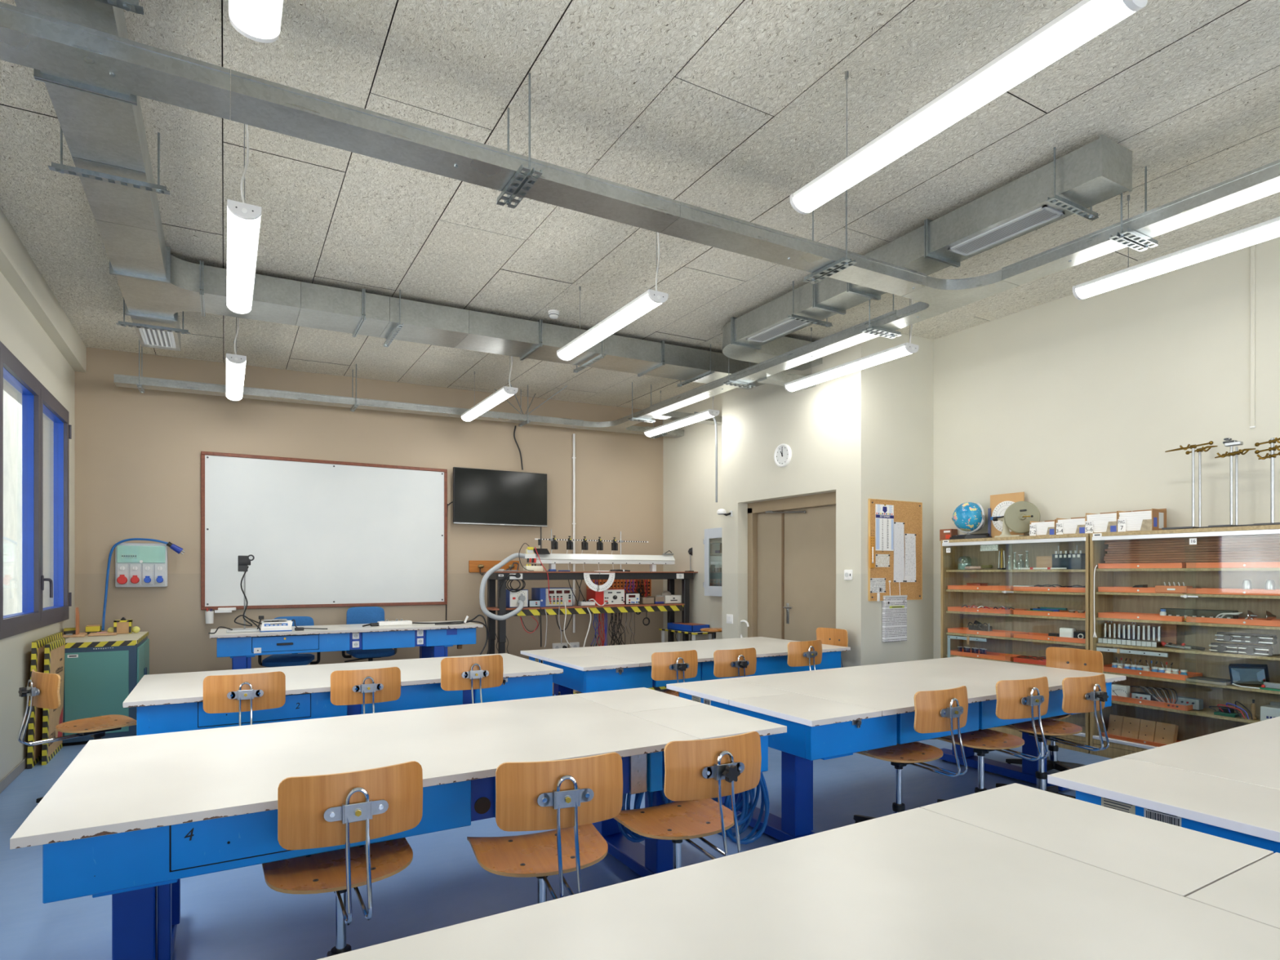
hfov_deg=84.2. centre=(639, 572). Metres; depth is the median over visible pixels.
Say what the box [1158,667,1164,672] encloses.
bottle
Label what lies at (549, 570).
tool
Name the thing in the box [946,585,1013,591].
tray
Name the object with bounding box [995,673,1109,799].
swivel chair
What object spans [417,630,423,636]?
socket
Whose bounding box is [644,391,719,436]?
pendant light
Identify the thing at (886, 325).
tray
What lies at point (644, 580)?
bundle
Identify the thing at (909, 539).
paper sheet
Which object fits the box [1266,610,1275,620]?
reflector
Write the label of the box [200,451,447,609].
whiteboard
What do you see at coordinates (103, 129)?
air duct
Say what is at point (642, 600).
box
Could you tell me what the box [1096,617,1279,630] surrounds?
shelf
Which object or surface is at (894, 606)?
paper sheet
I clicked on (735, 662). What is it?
swivel chair
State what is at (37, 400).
window
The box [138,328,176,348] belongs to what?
grille
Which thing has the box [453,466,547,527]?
television
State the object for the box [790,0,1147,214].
pendant light
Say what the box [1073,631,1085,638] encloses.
projector
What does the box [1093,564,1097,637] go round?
string
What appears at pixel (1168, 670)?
bottle
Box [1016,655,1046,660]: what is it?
rods
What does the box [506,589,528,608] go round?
box
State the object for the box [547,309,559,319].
smoke detector
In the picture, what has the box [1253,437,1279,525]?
stand
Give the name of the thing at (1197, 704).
meter box
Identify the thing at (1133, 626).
scale
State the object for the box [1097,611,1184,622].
tray
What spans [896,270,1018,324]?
tray
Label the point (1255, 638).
jack
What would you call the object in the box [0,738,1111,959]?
floor
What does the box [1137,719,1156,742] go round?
wooden block
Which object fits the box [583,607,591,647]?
hanging cable
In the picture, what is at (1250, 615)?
reflector
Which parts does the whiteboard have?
frame rail, frame rail, frame rail, frame rail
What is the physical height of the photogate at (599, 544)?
0.440 m
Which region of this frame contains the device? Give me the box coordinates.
[1048,632,1059,639]
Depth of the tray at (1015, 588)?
5.95 m
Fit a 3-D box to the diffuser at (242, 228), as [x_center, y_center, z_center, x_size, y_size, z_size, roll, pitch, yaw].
[-2.313,-1.761,4.110,0.142,0.048,1.460,0,0,-30]
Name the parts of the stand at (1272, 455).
rod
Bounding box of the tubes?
[1215,612,1253,619]
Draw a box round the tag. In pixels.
[877,588,879,601]
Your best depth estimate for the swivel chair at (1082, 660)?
5.16 m
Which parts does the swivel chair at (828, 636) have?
backrest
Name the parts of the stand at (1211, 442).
rod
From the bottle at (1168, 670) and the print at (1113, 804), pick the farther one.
the bottle at (1168, 670)
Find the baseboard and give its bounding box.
[0,756,26,793]
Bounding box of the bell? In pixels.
[957,555,971,569]
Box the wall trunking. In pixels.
[1249,244,1255,427]
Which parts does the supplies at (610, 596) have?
panel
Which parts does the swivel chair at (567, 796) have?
seat, backrest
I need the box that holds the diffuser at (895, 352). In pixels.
[786,346,911,391]
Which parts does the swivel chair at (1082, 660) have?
leg, leg, seat, leg, leg, backrest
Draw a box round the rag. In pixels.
[964,565,982,569]
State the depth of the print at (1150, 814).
2.16 m
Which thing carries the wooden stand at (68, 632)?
on the base cabinet at (101, 672)
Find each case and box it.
[1059,627,1075,637]
[1260,701,1279,720]
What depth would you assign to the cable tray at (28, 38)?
3.56 m
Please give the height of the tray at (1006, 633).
0.039 m
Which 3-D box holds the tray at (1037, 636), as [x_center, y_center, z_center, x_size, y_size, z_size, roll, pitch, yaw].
[3.535,0.552,6.014,0.236,0.039,0.618,0,0,-30]
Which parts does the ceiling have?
panel, panel, panel, panel, panel, panel, panel, panel, panel, panel, panel, panel, panel, panel, panel, panel, panel, panel, panel, panel, panel, panel, panel, panel, panel, panel, panel, panel, panel, panel, panel, panel, panel, panel, panel, panel, panel, panel, panel, panel, panel, panel, panel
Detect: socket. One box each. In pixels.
[352,632,359,639]
[352,640,359,648]
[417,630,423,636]
[417,638,423,644]
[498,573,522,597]
[551,642,567,648]
[569,641,579,648]
[676,573,684,578]
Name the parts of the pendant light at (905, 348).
power cord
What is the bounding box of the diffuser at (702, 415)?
[644,411,713,436]
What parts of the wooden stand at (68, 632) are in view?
board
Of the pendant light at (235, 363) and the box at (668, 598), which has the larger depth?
the box at (668, 598)
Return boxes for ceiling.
[0,0,1279,409]
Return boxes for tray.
[0,1,230,119]
[0,1,1279,438]
[113,373,417,413]
[214,607,235,613]
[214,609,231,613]
[230,69,680,232]
[413,404,582,428]
[577,407,663,434]
[640,426,684,437]
[649,363,773,413]
[653,411,721,425]
[660,201,926,296]
[667,622,709,632]
[757,372,815,389]
[759,310,911,373]
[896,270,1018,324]
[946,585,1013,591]
[946,606,1023,613]
[947,626,1026,637]
[950,648,1021,661]
[1001,159,1279,285]
[1013,586,1085,592]
[1013,608,1085,617]
[1013,631,1085,643]
[1013,655,1046,665]
[1097,562,1186,568]
[1097,586,1186,593]
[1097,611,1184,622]
[1101,732,1181,746]
[1103,664,1202,680]
[1111,693,1194,711]
[1186,561,1279,568]
[1186,587,1279,595]
[1186,616,1279,626]
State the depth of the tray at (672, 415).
8.77 m
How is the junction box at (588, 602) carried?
on the workbench
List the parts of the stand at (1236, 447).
rod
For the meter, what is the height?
0.115 m
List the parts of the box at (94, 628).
lid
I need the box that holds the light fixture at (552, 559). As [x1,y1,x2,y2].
[522,550,675,571]
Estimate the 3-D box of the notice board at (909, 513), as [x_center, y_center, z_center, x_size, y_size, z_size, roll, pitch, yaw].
[2.508,-0.217,6.938,0.754,0.976,0.024,0,0,-30]
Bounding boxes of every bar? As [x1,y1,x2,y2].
[947,635,986,657]
[1023,609,1053,611]
[1030,608,1059,611]
[1037,607,1066,610]
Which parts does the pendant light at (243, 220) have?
power cord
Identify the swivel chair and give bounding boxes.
[17,669,136,803]
[203,671,285,725]
[262,760,422,956]
[330,666,400,714]
[440,654,503,703]
[466,752,622,903]
[613,731,761,869]
[651,649,697,696]
[713,647,756,677]
[787,640,822,670]
[816,627,848,667]
[853,685,968,823]
[928,676,1048,802]
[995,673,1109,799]
[1005,646,1103,771]
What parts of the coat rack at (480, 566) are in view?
knob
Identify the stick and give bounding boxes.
[257,615,263,629]
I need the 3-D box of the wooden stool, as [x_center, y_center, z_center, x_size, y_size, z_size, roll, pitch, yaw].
[0.936,1.008,8.955,0.360,0.598,0.360,0,0,-14]
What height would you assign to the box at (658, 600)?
0.095 m
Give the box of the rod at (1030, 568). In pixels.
[1014,567,1066,569]
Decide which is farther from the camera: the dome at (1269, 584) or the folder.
the folder
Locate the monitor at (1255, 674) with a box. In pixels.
[1228,663,1270,688]
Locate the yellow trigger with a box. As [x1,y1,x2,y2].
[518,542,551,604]
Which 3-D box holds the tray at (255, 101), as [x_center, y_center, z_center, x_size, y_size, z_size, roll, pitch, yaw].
[-0.717,-1.873,3.267,2.028,0.118,0.212,0,0,-30]
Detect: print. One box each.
[877,504,892,512]
[1103,797,1132,813]
[1146,808,1179,826]
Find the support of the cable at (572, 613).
hanging from the workbench
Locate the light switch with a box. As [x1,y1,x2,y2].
[726,613,733,623]
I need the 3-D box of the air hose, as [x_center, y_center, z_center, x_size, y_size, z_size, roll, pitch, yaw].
[-1.552,0.157,8.261,0.210,0.788,0.668,0,0,38]
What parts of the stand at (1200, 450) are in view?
rod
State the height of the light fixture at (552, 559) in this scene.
0.293 m
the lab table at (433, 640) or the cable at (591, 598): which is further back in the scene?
the cable at (591, 598)
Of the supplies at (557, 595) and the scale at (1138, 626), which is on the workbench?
the supplies at (557, 595)
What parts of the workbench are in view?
leg, leg, cable coil, leg, leg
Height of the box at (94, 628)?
0.082 m
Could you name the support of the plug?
attached to the box at (136, 564)
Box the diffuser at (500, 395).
[461,389,513,421]
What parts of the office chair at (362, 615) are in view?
armrest, backrest, seat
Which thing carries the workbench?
on the platform
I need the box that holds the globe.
[949,502,991,539]
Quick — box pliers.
[610,569,630,571]
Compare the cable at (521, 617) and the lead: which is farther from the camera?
the cable at (521, 617)
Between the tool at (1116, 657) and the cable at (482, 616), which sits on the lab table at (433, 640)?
the cable at (482, 616)
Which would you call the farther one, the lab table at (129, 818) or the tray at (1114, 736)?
the tray at (1114, 736)
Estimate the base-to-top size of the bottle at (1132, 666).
0.066 m
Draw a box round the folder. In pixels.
[1186,675,1231,685]
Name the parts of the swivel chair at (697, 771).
seat, backrest, clamp knob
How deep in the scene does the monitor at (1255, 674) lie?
4.80 m
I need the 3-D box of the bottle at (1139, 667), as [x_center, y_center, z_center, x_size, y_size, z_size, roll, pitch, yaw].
[3.808,0.741,5.401,0.044,0.066,0.043,0,0,-30]
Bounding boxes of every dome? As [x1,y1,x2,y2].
[1242,579,1252,589]
[1265,579,1275,589]
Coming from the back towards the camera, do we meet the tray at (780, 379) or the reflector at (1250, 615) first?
the tray at (780, 379)
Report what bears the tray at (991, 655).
on the tall cabinet at (951, 550)
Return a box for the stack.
[1103,533,1279,563]
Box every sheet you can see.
[41,637,65,764]
[870,577,885,592]
[875,554,889,567]
[882,580,907,642]
[893,521,904,582]
[904,533,916,582]
[980,544,998,551]
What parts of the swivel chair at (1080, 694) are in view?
leg, seat, leg, leg, backrest, clamp knob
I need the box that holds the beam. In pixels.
[0,207,86,372]
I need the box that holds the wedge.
[1131,584,1147,587]
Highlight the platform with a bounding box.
[552,682,669,696]
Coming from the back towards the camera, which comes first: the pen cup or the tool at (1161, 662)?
the pen cup
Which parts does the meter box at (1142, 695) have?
plate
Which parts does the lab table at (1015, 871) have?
lid, lid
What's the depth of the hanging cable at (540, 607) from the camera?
8.53 m
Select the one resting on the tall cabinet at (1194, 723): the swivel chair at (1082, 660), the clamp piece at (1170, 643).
the clamp piece at (1170, 643)
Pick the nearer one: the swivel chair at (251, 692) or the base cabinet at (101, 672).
the swivel chair at (251, 692)
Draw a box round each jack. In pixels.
[1208,642,1241,653]
[1214,631,1244,643]
[1237,644,1273,656]
[1244,633,1277,644]
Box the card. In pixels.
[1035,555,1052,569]
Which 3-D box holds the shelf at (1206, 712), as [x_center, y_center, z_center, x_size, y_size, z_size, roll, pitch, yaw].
[4.064,1.008,5.134,0.257,0.020,1.299,0,0,-30]
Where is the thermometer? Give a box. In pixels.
[869,530,874,568]
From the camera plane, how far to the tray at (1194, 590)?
4.88 m
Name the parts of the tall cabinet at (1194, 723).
panel, rail, metal rail, panel, rail, panel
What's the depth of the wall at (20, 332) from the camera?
5.36 m
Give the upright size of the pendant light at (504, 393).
0.523 m
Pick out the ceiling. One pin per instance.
(731, 108)
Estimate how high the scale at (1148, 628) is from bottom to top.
0.112 m
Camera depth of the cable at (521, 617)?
8.48 m
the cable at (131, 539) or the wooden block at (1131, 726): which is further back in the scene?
the cable at (131, 539)
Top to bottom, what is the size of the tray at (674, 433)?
0.089 m
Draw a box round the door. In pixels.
[747,491,835,641]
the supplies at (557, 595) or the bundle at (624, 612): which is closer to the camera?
the supplies at (557, 595)
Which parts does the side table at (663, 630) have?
leg, leg, leg, leg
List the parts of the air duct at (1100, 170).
threaded rod, threaded rod, threaded rod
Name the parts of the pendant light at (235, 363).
power cord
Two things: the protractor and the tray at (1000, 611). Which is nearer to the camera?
the tray at (1000, 611)
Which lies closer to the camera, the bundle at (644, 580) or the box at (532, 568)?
the box at (532, 568)
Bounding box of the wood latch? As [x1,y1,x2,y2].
[966,635,969,644]
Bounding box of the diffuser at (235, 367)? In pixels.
[226,358,245,400]
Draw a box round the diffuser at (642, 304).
[557,293,660,359]
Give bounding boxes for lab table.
[9,687,786,959]
[122,653,563,735]
[209,618,483,669]
[315,782,1279,959]
[520,636,850,695]
[666,656,1125,841]
[1047,716,1279,853]
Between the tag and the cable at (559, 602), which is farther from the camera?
the cable at (559, 602)
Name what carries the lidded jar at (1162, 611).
on the tray at (1148, 616)
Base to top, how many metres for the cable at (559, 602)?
0.518 m
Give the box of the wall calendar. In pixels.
[875,503,893,551]
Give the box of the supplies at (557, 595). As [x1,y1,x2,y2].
[531,587,573,607]
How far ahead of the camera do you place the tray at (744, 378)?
7.40 m
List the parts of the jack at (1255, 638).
knob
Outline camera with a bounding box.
[208,554,262,634]
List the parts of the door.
handle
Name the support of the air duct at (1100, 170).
attached to the ceiling
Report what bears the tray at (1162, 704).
on the tall cabinet at (1194, 723)
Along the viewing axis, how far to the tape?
5.29 m
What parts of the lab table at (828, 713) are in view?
lid, leg, panel, leg, lid, panel, panel, leg, leg, panel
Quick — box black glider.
[533,538,550,554]
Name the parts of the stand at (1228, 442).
rod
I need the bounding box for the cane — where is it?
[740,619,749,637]
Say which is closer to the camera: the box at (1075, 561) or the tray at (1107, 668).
the tray at (1107, 668)
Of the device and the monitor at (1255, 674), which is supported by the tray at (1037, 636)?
the device
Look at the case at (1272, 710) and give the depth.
4.73 m
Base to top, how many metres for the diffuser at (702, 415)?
0.048 m
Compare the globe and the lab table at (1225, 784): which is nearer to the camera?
the lab table at (1225, 784)
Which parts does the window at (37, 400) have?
sash, handle, sash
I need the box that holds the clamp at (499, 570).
[496,562,519,571]
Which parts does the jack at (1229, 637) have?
knob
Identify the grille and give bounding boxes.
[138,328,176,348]
[746,319,808,342]
[947,204,1064,256]
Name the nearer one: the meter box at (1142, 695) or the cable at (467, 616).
the meter box at (1142, 695)
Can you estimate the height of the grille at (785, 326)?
0.014 m
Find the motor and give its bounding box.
[967,620,992,631]
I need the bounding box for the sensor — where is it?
[716,508,732,516]
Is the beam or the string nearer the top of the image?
the beam
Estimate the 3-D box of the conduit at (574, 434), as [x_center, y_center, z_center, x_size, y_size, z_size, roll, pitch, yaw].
[-0.902,-0.538,9.676,0.046,2.716,0.036,0,0,-30]
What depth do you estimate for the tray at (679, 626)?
9.39 m
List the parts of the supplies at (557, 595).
panel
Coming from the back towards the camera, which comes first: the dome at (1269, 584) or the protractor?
the protractor
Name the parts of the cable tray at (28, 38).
threaded rod, threaded rod, threaded rod, threaded rod, threaded rod, threaded rod, threaded rod, threaded rod, threaded rod, threaded rod, threaded rod, threaded rod, threaded rod, threaded rod, threaded rod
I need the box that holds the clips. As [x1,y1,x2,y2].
[960,604,1014,609]
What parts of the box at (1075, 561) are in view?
casing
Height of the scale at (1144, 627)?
0.112 m
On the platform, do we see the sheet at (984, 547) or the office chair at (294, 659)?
the office chair at (294, 659)
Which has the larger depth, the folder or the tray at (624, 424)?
the tray at (624, 424)
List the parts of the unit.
panel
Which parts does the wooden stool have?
seat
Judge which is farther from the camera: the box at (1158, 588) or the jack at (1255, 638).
the box at (1158, 588)
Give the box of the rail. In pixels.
[534,528,648,571]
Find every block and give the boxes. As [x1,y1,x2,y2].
[1106,714,1124,736]
[1120,716,1141,738]
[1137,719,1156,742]
[1154,721,1178,744]
[1160,608,1201,621]
[1193,608,1238,618]
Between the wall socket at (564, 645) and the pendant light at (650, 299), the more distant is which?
the wall socket at (564, 645)
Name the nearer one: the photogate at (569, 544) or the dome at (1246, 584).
the dome at (1246, 584)
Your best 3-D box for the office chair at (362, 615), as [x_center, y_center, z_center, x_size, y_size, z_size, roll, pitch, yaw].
[-3.001,0.850,7.873,0.627,0.920,0.641,0,0,-35]
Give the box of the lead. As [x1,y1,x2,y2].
[1033,584,1085,587]
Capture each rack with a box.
[468,560,519,575]
[586,579,651,600]
[1097,620,1177,647]
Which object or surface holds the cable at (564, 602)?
hanging from the workbench
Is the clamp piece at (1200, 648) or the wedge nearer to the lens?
the clamp piece at (1200, 648)
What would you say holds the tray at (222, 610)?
attached to the whiteboard
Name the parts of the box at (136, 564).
socket plate, socket plate, breaker panel, socket plate, socket plate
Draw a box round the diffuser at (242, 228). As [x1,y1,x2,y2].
[226,208,260,313]
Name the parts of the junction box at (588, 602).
panel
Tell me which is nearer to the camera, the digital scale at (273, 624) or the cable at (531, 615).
the digital scale at (273, 624)
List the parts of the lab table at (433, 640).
leg, panel, drawer handle, drawer, socket panel, power strip, panel, socket panel, leg, leg, panel, patch plate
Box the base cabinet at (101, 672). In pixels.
[62,631,149,746]
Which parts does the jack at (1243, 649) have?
knob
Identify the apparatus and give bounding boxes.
[997,548,1005,569]
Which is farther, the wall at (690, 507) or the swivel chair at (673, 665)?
the wall at (690, 507)
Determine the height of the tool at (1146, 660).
0.108 m
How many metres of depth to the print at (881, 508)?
6.83 m
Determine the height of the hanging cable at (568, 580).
0.314 m
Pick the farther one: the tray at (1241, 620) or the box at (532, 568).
the box at (532, 568)
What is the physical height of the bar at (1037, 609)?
0.018 m
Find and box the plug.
[166,541,184,554]
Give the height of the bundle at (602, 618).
0.609 m
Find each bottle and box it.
[1111,662,1117,667]
[1116,662,1123,668]
[1124,663,1130,669]
[1129,664,1136,670]
[1136,665,1142,670]
[1142,666,1149,671]
[1151,666,1158,671]
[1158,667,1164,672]
[1164,667,1171,673]
[1171,668,1178,674]
[1180,669,1187,675]
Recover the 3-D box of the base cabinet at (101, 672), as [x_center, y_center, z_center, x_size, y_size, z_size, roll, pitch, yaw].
[-4.813,1.010,6.414,0.569,0.860,1.045,0,0,-30]
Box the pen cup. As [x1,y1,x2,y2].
[204,608,213,623]
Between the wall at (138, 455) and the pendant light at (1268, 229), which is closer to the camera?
the pendant light at (1268, 229)
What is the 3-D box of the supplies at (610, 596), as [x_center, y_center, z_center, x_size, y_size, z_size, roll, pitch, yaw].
[-0.439,0.315,9.213,0.436,0.206,0.282,0,0,-30]
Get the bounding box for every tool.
[548,568,569,571]
[1115,657,1127,666]
[1128,658,1141,665]
[1145,659,1157,671]
[1160,661,1173,668]
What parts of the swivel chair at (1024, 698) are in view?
leg, seat, backrest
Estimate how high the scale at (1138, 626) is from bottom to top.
0.112 m
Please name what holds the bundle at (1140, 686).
on the meter box at (1176, 706)
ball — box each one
[107,626,113,632]
[132,626,140,632]
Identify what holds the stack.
on the tray at (1246, 564)
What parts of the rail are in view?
striped rod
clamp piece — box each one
[1162,642,1185,649]
[1168,642,1191,649]
[1181,643,1204,650]
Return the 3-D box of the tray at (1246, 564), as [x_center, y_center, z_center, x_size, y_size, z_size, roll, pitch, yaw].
[4.205,-0.052,4.871,0.236,0.039,0.676,0,0,-30]
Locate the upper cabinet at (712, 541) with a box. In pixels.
[702,527,721,596]
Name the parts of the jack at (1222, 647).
knob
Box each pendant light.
[226,124,261,314]
[226,317,246,400]
[228,0,283,43]
[460,355,518,422]
[556,231,667,360]
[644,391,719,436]
[784,298,919,391]
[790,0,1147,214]
[1072,195,1279,299]
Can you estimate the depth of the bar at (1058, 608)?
6.06 m
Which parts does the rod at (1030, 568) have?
rod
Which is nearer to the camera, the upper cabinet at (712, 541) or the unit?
the unit
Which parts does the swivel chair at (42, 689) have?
clamp knob, leg, backrest, seat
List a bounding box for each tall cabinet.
[940,533,1089,753]
[1089,524,1279,758]
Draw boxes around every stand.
[62,607,87,637]
[684,547,693,571]
[1161,440,1213,529]
[1185,445,1217,528]
[1208,437,1244,528]
[1221,446,1255,526]
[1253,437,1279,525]
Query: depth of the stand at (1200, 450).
5.15 m
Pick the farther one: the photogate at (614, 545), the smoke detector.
the photogate at (614, 545)
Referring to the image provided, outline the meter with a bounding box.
[1111,684,1129,697]
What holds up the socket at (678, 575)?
attached to the workbench
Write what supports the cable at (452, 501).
attached to the wall at (138, 455)
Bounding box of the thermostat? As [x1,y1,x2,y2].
[844,569,853,580]
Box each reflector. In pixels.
[1247,609,1257,619]
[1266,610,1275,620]
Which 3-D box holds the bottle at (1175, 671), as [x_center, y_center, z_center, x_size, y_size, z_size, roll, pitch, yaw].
[3.928,0.741,5.198,0.044,0.066,0.043,0,0,-30]
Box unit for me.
[528,599,542,607]
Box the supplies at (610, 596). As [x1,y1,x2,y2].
[586,588,624,605]
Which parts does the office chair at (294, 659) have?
armrest, seat, backrest, armrest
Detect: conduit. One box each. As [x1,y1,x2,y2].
[572,433,575,632]
[693,411,717,502]
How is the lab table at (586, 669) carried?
on the floor
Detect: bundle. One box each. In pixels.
[591,613,599,646]
[596,613,604,645]
[604,613,607,645]
[608,612,625,645]
[623,612,635,644]
[624,579,636,592]
[635,579,644,597]
[643,579,648,597]
[1129,685,1177,703]
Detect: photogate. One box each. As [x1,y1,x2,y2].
[551,535,557,553]
[566,536,573,568]
[581,536,587,570]
[596,537,603,570]
[611,537,617,569]
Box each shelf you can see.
[946,569,1085,572]
[946,589,1085,595]
[946,610,1085,620]
[946,632,1085,646]
[946,654,1045,666]
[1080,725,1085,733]
[1096,568,1279,571]
[1096,591,1279,599]
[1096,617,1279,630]
[1096,643,1279,661]
[1102,671,1279,694]
[1111,700,1260,723]
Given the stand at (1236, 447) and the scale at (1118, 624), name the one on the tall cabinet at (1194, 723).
the stand at (1236, 447)
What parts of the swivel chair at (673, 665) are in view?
seat, backrest, clamp knob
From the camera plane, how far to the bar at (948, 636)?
6.67 m
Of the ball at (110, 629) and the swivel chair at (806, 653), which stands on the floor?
the swivel chair at (806, 653)
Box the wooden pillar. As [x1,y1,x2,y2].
[1249,699,1257,719]
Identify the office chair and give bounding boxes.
[257,616,320,666]
[342,606,396,662]
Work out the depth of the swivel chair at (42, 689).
4.20 m
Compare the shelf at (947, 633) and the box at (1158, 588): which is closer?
the box at (1158, 588)
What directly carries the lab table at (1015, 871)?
on the floor
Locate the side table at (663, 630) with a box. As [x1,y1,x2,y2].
[658,627,711,642]
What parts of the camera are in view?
plate, upright rod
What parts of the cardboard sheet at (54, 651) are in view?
panel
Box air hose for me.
[479,552,524,620]
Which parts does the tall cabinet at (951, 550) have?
panel, wire coil, rail, panel, panel, rail, panel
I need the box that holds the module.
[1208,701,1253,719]
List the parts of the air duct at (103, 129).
threaded rod, threaded rod, threaded rod, threaded rod, threaded rod, threaded rod, threaded rod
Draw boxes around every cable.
[101,537,168,630]
[412,614,488,654]
[435,615,490,654]
[445,501,453,620]
[513,425,523,470]
[520,615,537,633]
[520,617,539,631]
[539,607,542,647]
[544,608,547,647]
[555,613,573,631]
[558,601,561,644]
[564,601,572,646]
[568,579,577,603]
[575,579,586,601]
[577,579,582,605]
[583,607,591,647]
[588,598,606,605]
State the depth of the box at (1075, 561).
5.86 m
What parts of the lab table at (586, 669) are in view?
panel, lid, leg, lid, panel, panel, panel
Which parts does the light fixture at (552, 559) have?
gliding rail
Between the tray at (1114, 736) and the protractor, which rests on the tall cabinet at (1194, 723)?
the tray at (1114, 736)
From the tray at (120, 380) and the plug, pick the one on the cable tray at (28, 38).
the tray at (120, 380)
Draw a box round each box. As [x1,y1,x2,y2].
[85,624,101,634]
[113,617,132,633]
[115,542,167,586]
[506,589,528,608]
[523,558,542,571]
[577,600,595,605]
[640,597,654,604]
[647,595,664,604]
[656,591,681,604]
[939,528,957,541]
[966,582,987,586]
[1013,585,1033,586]
[1029,519,1056,535]
[1052,545,1085,569]
[1056,515,1085,534]
[1084,511,1131,533]
[1117,508,1166,532]
[1131,692,1155,701]
[1155,582,1192,592]
[1167,702,1185,707]
[1175,696,1203,710]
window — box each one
[0,341,71,639]
[3,390,22,615]
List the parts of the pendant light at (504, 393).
power cord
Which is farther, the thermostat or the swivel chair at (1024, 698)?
the thermostat
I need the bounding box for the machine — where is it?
[992,501,1039,537]
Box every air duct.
[14,0,764,389]
[722,134,1132,370]
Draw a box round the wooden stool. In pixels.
[700,627,721,639]
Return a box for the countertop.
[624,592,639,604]
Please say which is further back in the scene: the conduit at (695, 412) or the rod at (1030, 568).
the conduit at (695, 412)
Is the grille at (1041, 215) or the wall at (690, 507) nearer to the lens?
the grille at (1041, 215)
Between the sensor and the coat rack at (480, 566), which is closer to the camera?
the sensor
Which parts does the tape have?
panel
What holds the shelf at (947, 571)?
attached to the tall cabinet at (951, 550)
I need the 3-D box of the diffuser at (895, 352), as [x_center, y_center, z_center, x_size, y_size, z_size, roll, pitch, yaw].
[1.863,-1.826,6.428,0.142,0.048,1.424,0,0,-30]
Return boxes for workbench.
[480,571,697,653]
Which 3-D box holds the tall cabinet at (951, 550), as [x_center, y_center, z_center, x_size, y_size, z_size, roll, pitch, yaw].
[3.355,0.564,6.290,0.327,1.753,1.345,0,0,-30]
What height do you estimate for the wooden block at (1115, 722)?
0.171 m
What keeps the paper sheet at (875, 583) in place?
attached to the notice board at (909, 513)
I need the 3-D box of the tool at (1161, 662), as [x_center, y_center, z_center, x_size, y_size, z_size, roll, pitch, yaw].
[3.940,0.721,5.300,0.010,0.108,0.085,0,0,-30]
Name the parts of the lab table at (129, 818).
leg, drawer, panel, socket panel, panel, leg, socket panel, metal plate, lid, cable coil, panel, leg, lid, panel, cable coil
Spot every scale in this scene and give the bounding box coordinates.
[258,618,327,631]
[1103,622,1106,637]
[1107,620,1111,637]
[1112,623,1116,638]
[1117,623,1120,638]
[1122,624,1125,638]
[1127,624,1130,639]
[1132,622,1135,639]
[1137,625,1140,639]
[1142,625,1146,639]
[1146,625,1151,640]
[1151,626,1155,640]
[1157,626,1160,641]
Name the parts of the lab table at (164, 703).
panel, drawer, socket panel, panel, socket panel, panel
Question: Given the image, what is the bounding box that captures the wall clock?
[773,444,791,466]
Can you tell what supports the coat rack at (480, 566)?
attached to the wall at (138, 455)
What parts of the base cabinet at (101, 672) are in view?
panel, door, door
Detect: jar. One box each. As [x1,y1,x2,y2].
[1160,608,1166,615]
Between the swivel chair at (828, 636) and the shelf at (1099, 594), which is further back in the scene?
the swivel chair at (828, 636)
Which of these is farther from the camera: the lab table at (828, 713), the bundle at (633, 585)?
the bundle at (633, 585)
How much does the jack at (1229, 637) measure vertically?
0.064 m
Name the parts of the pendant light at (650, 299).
power cord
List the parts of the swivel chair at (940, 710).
leg, seat, backrest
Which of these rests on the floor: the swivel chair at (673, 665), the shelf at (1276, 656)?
the swivel chair at (673, 665)
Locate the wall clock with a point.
(783, 452)
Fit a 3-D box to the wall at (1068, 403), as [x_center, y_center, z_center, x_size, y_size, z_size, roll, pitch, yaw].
[5.584,-0.535,3.031,0.200,3.950,9.977,0,0,-30]
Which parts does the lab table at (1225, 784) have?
lid, panel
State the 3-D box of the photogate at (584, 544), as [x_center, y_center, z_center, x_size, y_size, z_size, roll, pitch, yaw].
[-0.721,-0.244,9.093,0.089,0.440,0.075,0,0,-30]
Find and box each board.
[88,631,117,635]
[867,498,922,600]
[987,492,1024,537]
[1258,681,1279,691]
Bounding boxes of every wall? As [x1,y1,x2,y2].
[0,271,75,780]
[75,346,662,674]
[662,393,721,642]
[721,333,933,667]
[933,236,1279,658]
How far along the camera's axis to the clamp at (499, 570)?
8.39 m
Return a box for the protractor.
[583,572,614,591]
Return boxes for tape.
[26,631,62,768]
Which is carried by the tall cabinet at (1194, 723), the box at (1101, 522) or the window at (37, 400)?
the box at (1101, 522)

